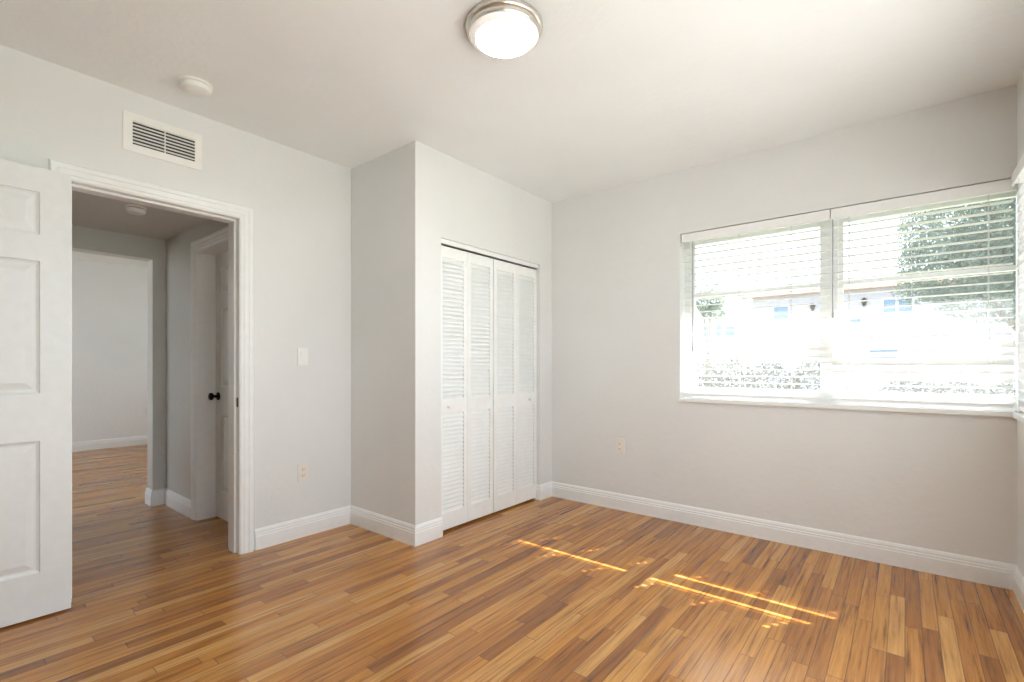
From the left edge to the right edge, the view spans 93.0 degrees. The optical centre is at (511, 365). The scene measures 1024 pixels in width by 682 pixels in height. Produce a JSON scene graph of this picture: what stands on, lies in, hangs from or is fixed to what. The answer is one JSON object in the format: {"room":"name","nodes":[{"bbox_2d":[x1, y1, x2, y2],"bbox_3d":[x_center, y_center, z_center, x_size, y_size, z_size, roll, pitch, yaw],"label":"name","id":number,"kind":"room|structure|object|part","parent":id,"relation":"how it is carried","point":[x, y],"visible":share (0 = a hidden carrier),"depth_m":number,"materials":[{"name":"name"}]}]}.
{"room":"empty bedroom","nodes":[
{"label":"empty bedroom","id":0,"kind":"room"},
{"bbox_2d":[72,258,146,441],"bbox_3d":[-6.224,-0.146,6.163,0.150,2.585,5.758,0,0,39],"label":"wall","id":1,"kind":"structure","parent":0,"point":[109,300],"depth_m":6.78,"materials":[{"name":"grey paint"}]},
{"bbox_2d":[72,435,146,451],"bbox_3d":[-6.175,1.082,6.091,0.017,0.128,5.408,0,0,39],"label":"baseboard","id":2,"kind":"structure","parent":1,"relation":"attached to","point":[136,440],"depth_m":6.77,"materials":[{"name":"white wood"}]},
{"bbox_2d":[72,251,146,267],"bbox_3d":[-4.728,-1.499,4.952,4.000,0.120,5.758,0,0,39],"label":"ceiling","id":3,"kind":"structure","parent":0,"point":[78,255],"depth_m":6.58,"materials":[{"name":"white paint"}]},
{"bbox_2d":[72,225,165,489],"bbox_3d":[-2.849,-0.146,4.206,0.140,2.585,4.158,0,0,39],"label":"wall","id":4,"kind":"structure","parent":0,"point":[84,239],"depth_m":4.00,"materials":[{"name":"grey paint"}]},
{"bbox_2d":[72,190,208,240],"bbox_3d":[-2.867,-1.094,2.895,1.480,0.100,2.097,0,0,39],"label":"ceiling","id":5,"kind":"structure","parent":0,"point":[88,210],"depth_m":3.47,"materials":[{"name":"grey paint"}]},
{"bbox_2d":[125,204,146,215],"bbox_3d":[-2.471,-1.020,3.194,0.116,0.049,0.116,0,0,39],"label":"smoke detector","id":6,"kind":"object","parent":5,"relation":"attached to","point":[133,209],"visible":1,"depth_m":3.16,"materials":[{"name":"white plastic"}]},
{"bbox_3d":[-2.471,-1.038,3.194,0.116,0.013,0.116,0,0,39],"label":"plate","id":7,"kind":"part","parent":6,"relation":"part of","materials":[{"name":"white plastic"}]},
{"bbox_2d":[166,219,227,499],"bbox_3d":[-2.259,0.051,3.648,1.480,2.190,0.160,0,0,39],"label":"wall","id":8,"kind":"structure","parent":0,"point":[178,247],"depth_m":3.83,"materials":[{"name":"grey paint"}]},
{"bbox_2d":[145,488,190,518],"bbox_3d":[-2.728,1.082,3.855,0.770,0.128,0.109,0,0,39],"label":"baseboard","id":9,"kind":"structure","parent":8,"relation":"attached to","point":[173,500],"depth_m":3.96,"materials":[{"name":"white wood"}]},
{"bbox_2d":[191,226,227,520],"bbox_3d":[-2.019,0.108,3.443,0.860,2.075,0.182,0,0,39],"label":"trim","id":10,"kind":"structure","parent":8,"relation":"attached to","point":[204,250],"depth_m":3.63,"materials":[{"name":"white wood"}]},
{"bbox_2d":[208,252,227,521],"bbox_3d":[-2.001,0.152,3.467,0.670,1.972,0.103,0,0,39],"label":"door","id":11,"kind":"structure","parent":8,"relation":"in","point":[221,396],"depth_m":3.63,"materials":[{"name":"white wood"}]},
{"bbox_3d":[-2.227,0.228,3.628,0.062,0.062,0.068,0,0,39],"label":"knob","id":12,"kind":"part","parent":11,"relation":"part of","materials":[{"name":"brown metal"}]},
{"bbox_2d":[0,45,488,528],"bbox_3d":[-1.994,-0.146,2.671,0.160,2.585,5.468,0,0,39],"label":"wall","id":13,"kind":"structure","parent":0,"point":[300,201],"depth_m":3.11,"materials":[{"name":"grey paint"}]},
{"bbox_2d":[0,159,70,627],"bbox_3d":[-2.323,0.119,2.007,0.083,2.035,0.778,0,0,35],"label":"door","id":14,"kind":"structure","parent":13,"relation":"in","point":[35,202],"depth_m":2.20,"materials":[{"name":"white wood"}]},
{"bbox_2d":[49,159,253,601],"bbox_3d":[-1.893,0.085,2.652,0.020,2.122,0.924,0,0,39],"label":"trim","id":15,"kind":"structure","parent":13,"relation":"attached to","point":[79,174],"depth_m":2.96,"materials":[{"name":"white wood"}]},
{"bbox_2d":[72,182,238,553],"bbox_3d":[-1.961,0.117,2.709,0.168,2.058,0.802,0,0,39],"label":"trim","id":16,"kind":"structure","parent":13,"relation":"attached to","point":[233,223],"depth_m":2.98,"materials":[{"name":"white wood"}]},
{"bbox_2d":[123,110,201,170],"bbox_3d":[-1.898,-1.223,2.655,0.010,0.202,0.362,0,0,39],"label":"air vent","id":17,"kind":"object","parent":13,"relation":"in","point":[142,135],"visible":1,"depth_m":2.64,"materials":[{"name":"white plastic"}]},
{"bbox_2d":[297,463,307,481],"bbox_3d":[-1.404,0.714,3.266,0.009,0.118,0.074,0,0,39],"label":"wall outlet","id":18,"kind":"object","parent":13,"relation":"attached to","point":[302,469],"visible":1,"depth_m":3.26,"materials":[{"name":"beige plastic"}]},
{"bbox_2d":[297,348,307,364],"bbox_3d":[-1.404,-0.062,3.264,0.012,0.118,0.074,0,0,39],"label":"light switch","id":19,"kind":"object","parent":13,"relation":"attached to","point":[302,353],"visible":1,"depth_m":3.26,"materials":[{"name":"white plastic"}]},
{"bbox_2d":[254,505,442,550],"bbox_3d":[-1.044,1.082,3.306,1.153,0.128,0.512,0,0,-4],"label":"baseboard","id":20,"kind":"structure","parent":13,"relation":"attached to","point":[413,535],"depth_m":3.23,"materials":[{"name":"white wood"}]},
{"bbox_2d":[351,140,550,524],"bbox_3d":[-0.414,-0.146,3.924,0.721,2.585,1.534,0,0,39],"label":"wall","id":21,"kind":"structure","parent":0,"point":[412,196],"depth_m":3.31,"materials":[{"name":"grey paint"}]},
{"bbox_2d":[441,243,536,268],"bbox_3d":[-0.154,-0.850,3.745,0.032,0.032,1.139,0,0,39],"label":"closet track","id":22,"kind":"object","parent":21,"relation":"attached to","point":[441,243],"visible":0.36,"depth_m":3.68,"materials":[{"name":"grey metal"}]},
{"bbox_2d":[441,245,492,529],"bbox_3d":[-0.324,0.156,3.516,0.053,1.980,0.560,0,0,39],"label":"bifold door","id":23,"kind":"structure","parent":22,"relation":"hanging from","point":[466,277],"depth_m":3.50,"materials":[{"name":"white wood"}]},
{"bbox_2d":[493,259,536,511],"bbox_3d":[0.034,0.156,3.959,0.053,1.980,0.560,0,0,39],"label":"bifold door","id":24,"kind":"structure","parent":22,"relation":"hanging from","point":[514,286],"depth_m":3.93,"materials":[{"name":"white wood"}]},
{"bbox_2d":[441,238,537,268],"bbox_3d":[-0.137,-0.851,3.731,0.014,0.030,1.139,0,0,39],"label":"trim","id":25,"kind":"structure","parent":21,"relation":"attached to","point":[443,241],"depth_m":3.65,"materials":[{"name":"white wood"}]},
{"bbox_2d":[0,444,1023,681],"bbox_3d":[-2.634,1.246,3.260,9.485,0.200,5.758,0,0,39],"label":"floor","id":26,"kind":"structure","parent":0,"point":[551,589],"depth_m":2.33,"materials":[{"name":"brown wood"}]},
{"bbox_2d":[0,0,1023,202],"bbox_3d":[-0.546,-1.499,1.572,4.115,0.120,5.758,0,0,39],"label":"ceiling","id":27,"kind":"structure","parent":0,"point":[610,93],"depth_m":2.34,"materials":[{"name":"white paint"}]},
{"bbox_2d":[179,75,212,97],"bbox_3d":[-1.614,-1.415,2.481,0.146,0.049,0.146,0,0,39],"label":"smoke detector","id":28,"kind":"object","parent":27,"relation":"attached to","point":[197,87],"visible":1,"depth_m":2.45,"materials":[{"name":"white plastic"}]},
{"bbox_3d":[-1.614,-1.433,2.481,0.146,0.013,0.146,0,0,39],"label":"plate","id":29,"kind":"part","parent":28,"relation":"part of","materials":[{"name":"white plastic"}]},
{"bbox_2d":[466,0,542,58],"bbox_3d":[-0.033,-1.405,2.056,0.326,0.069,0.326,0,0,39],"label":"ceiling light","id":30,"kind":"object","parent":27,"relation":"attached to","point":[500,29],"visible":1,"depth_m":1.99,"materials":[{"name":"white glass"}]},
{"bbox_2d":[492,85,1016,564],"bbox_3d":[1.264,-0.146,3.682,3.955,2.585,0.200,0,0,39],"label":"wall","id":31,"kind":"structure","parent":0,"point":[939,482],"depth_m":3.25,"materials":[{"name":"grey paint"}]},
{"bbox_2d":[616,438,623,453],"bbox_3d":[0.859,0.639,3.875,0.074,0.118,0.009,0,0,39],"label":"wall outlet","id":32,"kind":"object","parent":31,"relation":"attached to","point":[619,442],"visible":1,"depth_m":3.87,"materials":[{"name":"beige plastic"}]},
{"bbox_2d":[535,481,1023,612],"bbox_3d":[1.078,1.082,2.959,2.934,0.128,1.158,0,0,39],"label":"baseboard","id":33,"kind":"structure","parent":31,"relation":"attached to","point":[972,569],"depth_m":3.03,"materials":[{"name":"white wood"}]},
{"bbox_2d":[679,184,1016,416],"bbox_3d":[1.984,-0.354,3.060,1.821,1.232,0.182,0,0,39],"label":"window","id":34,"kind":"structure","parent":31,"relation":"in","point":[826,369],"depth_m":3.05,"materials":[{"name":"white wood"}]},
{"bbox_2d":[682,210,830,400],"bbox_3d":[1.622,-0.373,3.308,0.917,1.182,0.072,0,0,39],"label":"window blind","id":35,"kind":"object","parent":34,"relation":"attached to","point":[825,215],"visible":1,"depth_m":3.28,"materials":[{"name":"white plastic"}]},
{"bbox_3d":[1.326,-0.352,3.557,0.002,1.120,0.057,0,0,39],"label":"ladder cord","id":36,"kind":"part","parent":35,"relation":"part of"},
{"bbox_3d":[1.571,-0.352,3.359,0.002,1.120,0.057,0,0,39],"label":"ladder cord","id":37,"kind":"part","parent":35,"relation":"part of","materials":[{"name":"white fabric"}]},
{"bbox_3d":[1.627,0.207,3.314,0.911,0.022,0.052,0,0,39],"label":"rail","id":38,"kind":"part","parent":35,"relation":"part of","materials":[{"name":"white plastic"}]},
{"bbox_3d":[1.816,-0.352,3.161,0.002,1.120,0.057,0,0,39],"label":"ladder cord","id":39,"kind":"part","parent":35,"relation":"part of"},
{"bbox_3d":[1.676,-0.369,3.378,0.844,1.111,0.045,0,0,39],"label":"sash","id":40,"kind":"part","parent":34,"relation":"part of","materials":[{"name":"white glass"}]},
{"bbox_3d":[1.951,0.249,3.087,1.734,0.026,0.182,0,0,39],"label":"sill","id":41,"kind":"part","parent":34,"relation":"part of","materials":[{"name":"white wood"}]},
{"bbox_2d":[831,179,1015,407],"bbox_3d":[2.293,-0.373,2.766,0.798,1.182,0.072,0,0,39],"label":"window blind","id":42,"kind":"object","parent":34,"relation":"attached to","point":[1001,186],"visible":1,"depth_m":2.74,"materials":[{"name":"white plastic"}]},
{"bbox_3d":[2.057,-0.352,2.966,0.002,1.120,0.057,0,0,39],"label":"ladder cord","id":43,"kind":"part","parent":42,"relation":"part of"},
{"bbox_3d":[2.287,-0.352,2.781,0.002,1.120,0.057,0,0,39],"label":"ladder cord","id":44,"kind":"part","parent":42,"relation":"part of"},
{"bbox_3d":[2.298,0.207,2.772,0.792,0.022,0.052,0,0,39],"label":"rail","id":45,"kind":"part","parent":42,"relation":"part of","materials":[{"name":"white plastic"}]},
{"bbox_3d":[2.532,-0.352,2.583,0.002,1.120,0.057,0,0,39],"label":"ladder cord","id":46,"kind":"part","parent":42,"relation":"part of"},
{"bbox_3d":[2.376,-0.369,2.812,0.811,1.111,0.045,0,0,39],"label":"sash","id":47,"kind":"part","parent":34,"relation":"part of","materials":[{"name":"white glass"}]},
{"bbox_2d":[1017,68,1023,576],"bbox_3d":[0.942,-0.146,0.298,0.200,2.585,5.468,0,0,39],"label":"wall","id":48,"kind":"structure","parent":0,"point":[1020,85],"depth_m":2.43,"materials":[{"name":"grey paint"}]},
{"bbox_2d":[1013,413,1023,422],"bbox_3d":[2.286,-0.354,2.010,0.182,1.232,1.000,0,0,39],"label":"window","id":49,"kind":"structure","parent":48,"relation":"in","point":[1019,416],"depth_m":2.35,"materials":[{"name":"white wood"}]},
{"bbox_2d":[1011,153,1023,411],"bbox_3d":[2.235,-0.373,2.051,0.073,1.182,0.986,0,0,39],"label":"window blind","id":50,"kind":"object","parent":49,"relation":"attached to","point":[1017,176],"visible":1,"depth_m":2.37,"materials":[{"name":"white plastic"}]},
{"bbox_3d":[2.241,0.207,2.046,0.052,0.022,0.980,0,0,39],"label":"rail","id":51,"kind":"part","parent":50,"relation":"part of","materials":[{"name":"white plastic"}]},
{"label":"outside","id":52,"kind":"structure","parent":0,"visible":0},
{"bbox_3d":[15.718,1.696,19.441,120.000,0.200,130.000,0,0,39],"label":"lawn","id":53,"kind":"structure","parent":52,"visible":0},
{"bbox_2d":[696,287,725,385],"bbox_3d":[12.129,-1.627,30.074,2.154,6.445,1.850,0,0,39],"label":"tree","id":54,"kind":"object","parent":53,"relation":"on","point":[720,300],"visible":0.56,"depth_m":29.84,"materials":[{"name":"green plant"}]},
{"bbox_3d":[12.129,-3.825,30.074,2.154,2.048,1.850,0,0,39],"label":"crown","id":55,"kind":"part","parent":54,"relation":"part of","materials":[{"name":"green plant"}]},
{"bbox_2d":[696,311,751,386],"bbox_3d":[17.006,-1.254,42.189,10.000,5.700,7.600,0,0,39],"label":"house","id":56,"kind":"structure","parent":53,"relation":"on","point":[728,340],"depth_m":37.94,"materials":[{"name":"white ceramic"}]},
{"bbox_3d":[15.498,-2.704,38.892,0.400,1.100,0.015,0,0,39],"label":"pane","id":57,"kind":"part","parent":56,"relation":"part of","materials":[{"name":"glass"}]},
{"bbox_3d":[16.276,-2.854,38.263,0.400,1.000,0.015,0,0,39],"label":"pane","id":58,"kind":"part","parent":56,"relation":"part of","materials":[{"name":"glass"}]},
{"bbox_3d":[16.937,-2.704,37.729,0.700,0.700,0.015,0,0,39],"label":"pane","id":59,"kind":"part","parent":56,"relation":"part of","materials":[{"name":"glass"}]},
{"bbox_2d":[696,358,848,390],"bbox_3d":[2.411,0.694,8.579,5.983,1.704,1.141,0,0,39],"label":"hedge","id":60,"kind":"object","parent":53,"relation":"on","point":[750,372],"visible":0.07,"depth_m":7.41,"materials":[{"name":"green plant"}]},
{"bbox_2d":[741,276,1015,395],"bbox_3d":[17.727,-1.044,18.427,15.000,5.280,7.850,0,0,39],"label":"house","id":61,"kind":"structure","parent":53,"relation":"on","point":[880,295],"depth_m":17.59,"materials":[{"name":"white paint"}]},
{"bbox_3d":[10.814,-2.129,19.539,0.510,0.490,0.010,0,0,39],"label":"pane","id":62,"kind":"part","parent":61,"relation":"part of","materials":[{"name":"glass"}]},
{"bbox_3d":[12.696,-1.644,18.017,0.350,0.180,0.010,0,0,39],"label":"pane","id":63,"kind":"part","parent":61,"relation":"part of","materials":[{"name":"glass"}]},
{"bbox_3d":[13.361,-0.454,17.480,0.800,0.360,0.010,0,0,39],"label":"pane","id":64,"kind":"part","parent":61,"relation":"part of","materials":[{"name":"glass"}]},
{"bbox_3d":[13.493,-2.154,17.373,0.340,0.480,0.010,0,0,39],"label":"pane","id":65,"kind":"part","parent":61,"relation":"part of","materials":[{"name":"glass"}]},
{"bbox_3d":[13.835,-2.154,17.096,0.380,0.480,0.010,0,0,39],"label":"pane","id":66,"kind":"part","parent":61,"relation":"part of","materials":[{"name":"glass"}]},
{"bbox_2d":[877,375,1016,411],"bbox_3d":[6.421,0.771,5.082,4.410,1.355,1.125,0,0,39],"label":"hedge","id":67,"kind":"object","parent":53,"relation":"on","point":[978,391],"visible":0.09,"depth_m":6.02,"materials":[{"name":"green plant"}]},
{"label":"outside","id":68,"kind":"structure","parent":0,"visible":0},
{"bbox_3d":[8.802,1.591,10.887,120.000,0.010,7.000,0,0,39],"label":"street","id":69,"kind":"object","parent":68,"visible":0},
{"bbox_2d":[890,197,1015,331],"bbox_3d":[9.527,-1.544,9.018,2.758,6.280,3.964,0,0,-45],"label":"tree","id":70,"kind":"object","parent":69,"relation":"on","point":[1012,223],"visible":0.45,"depth_m":9.15,"materials":[{"name":"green plant"}]}
]}

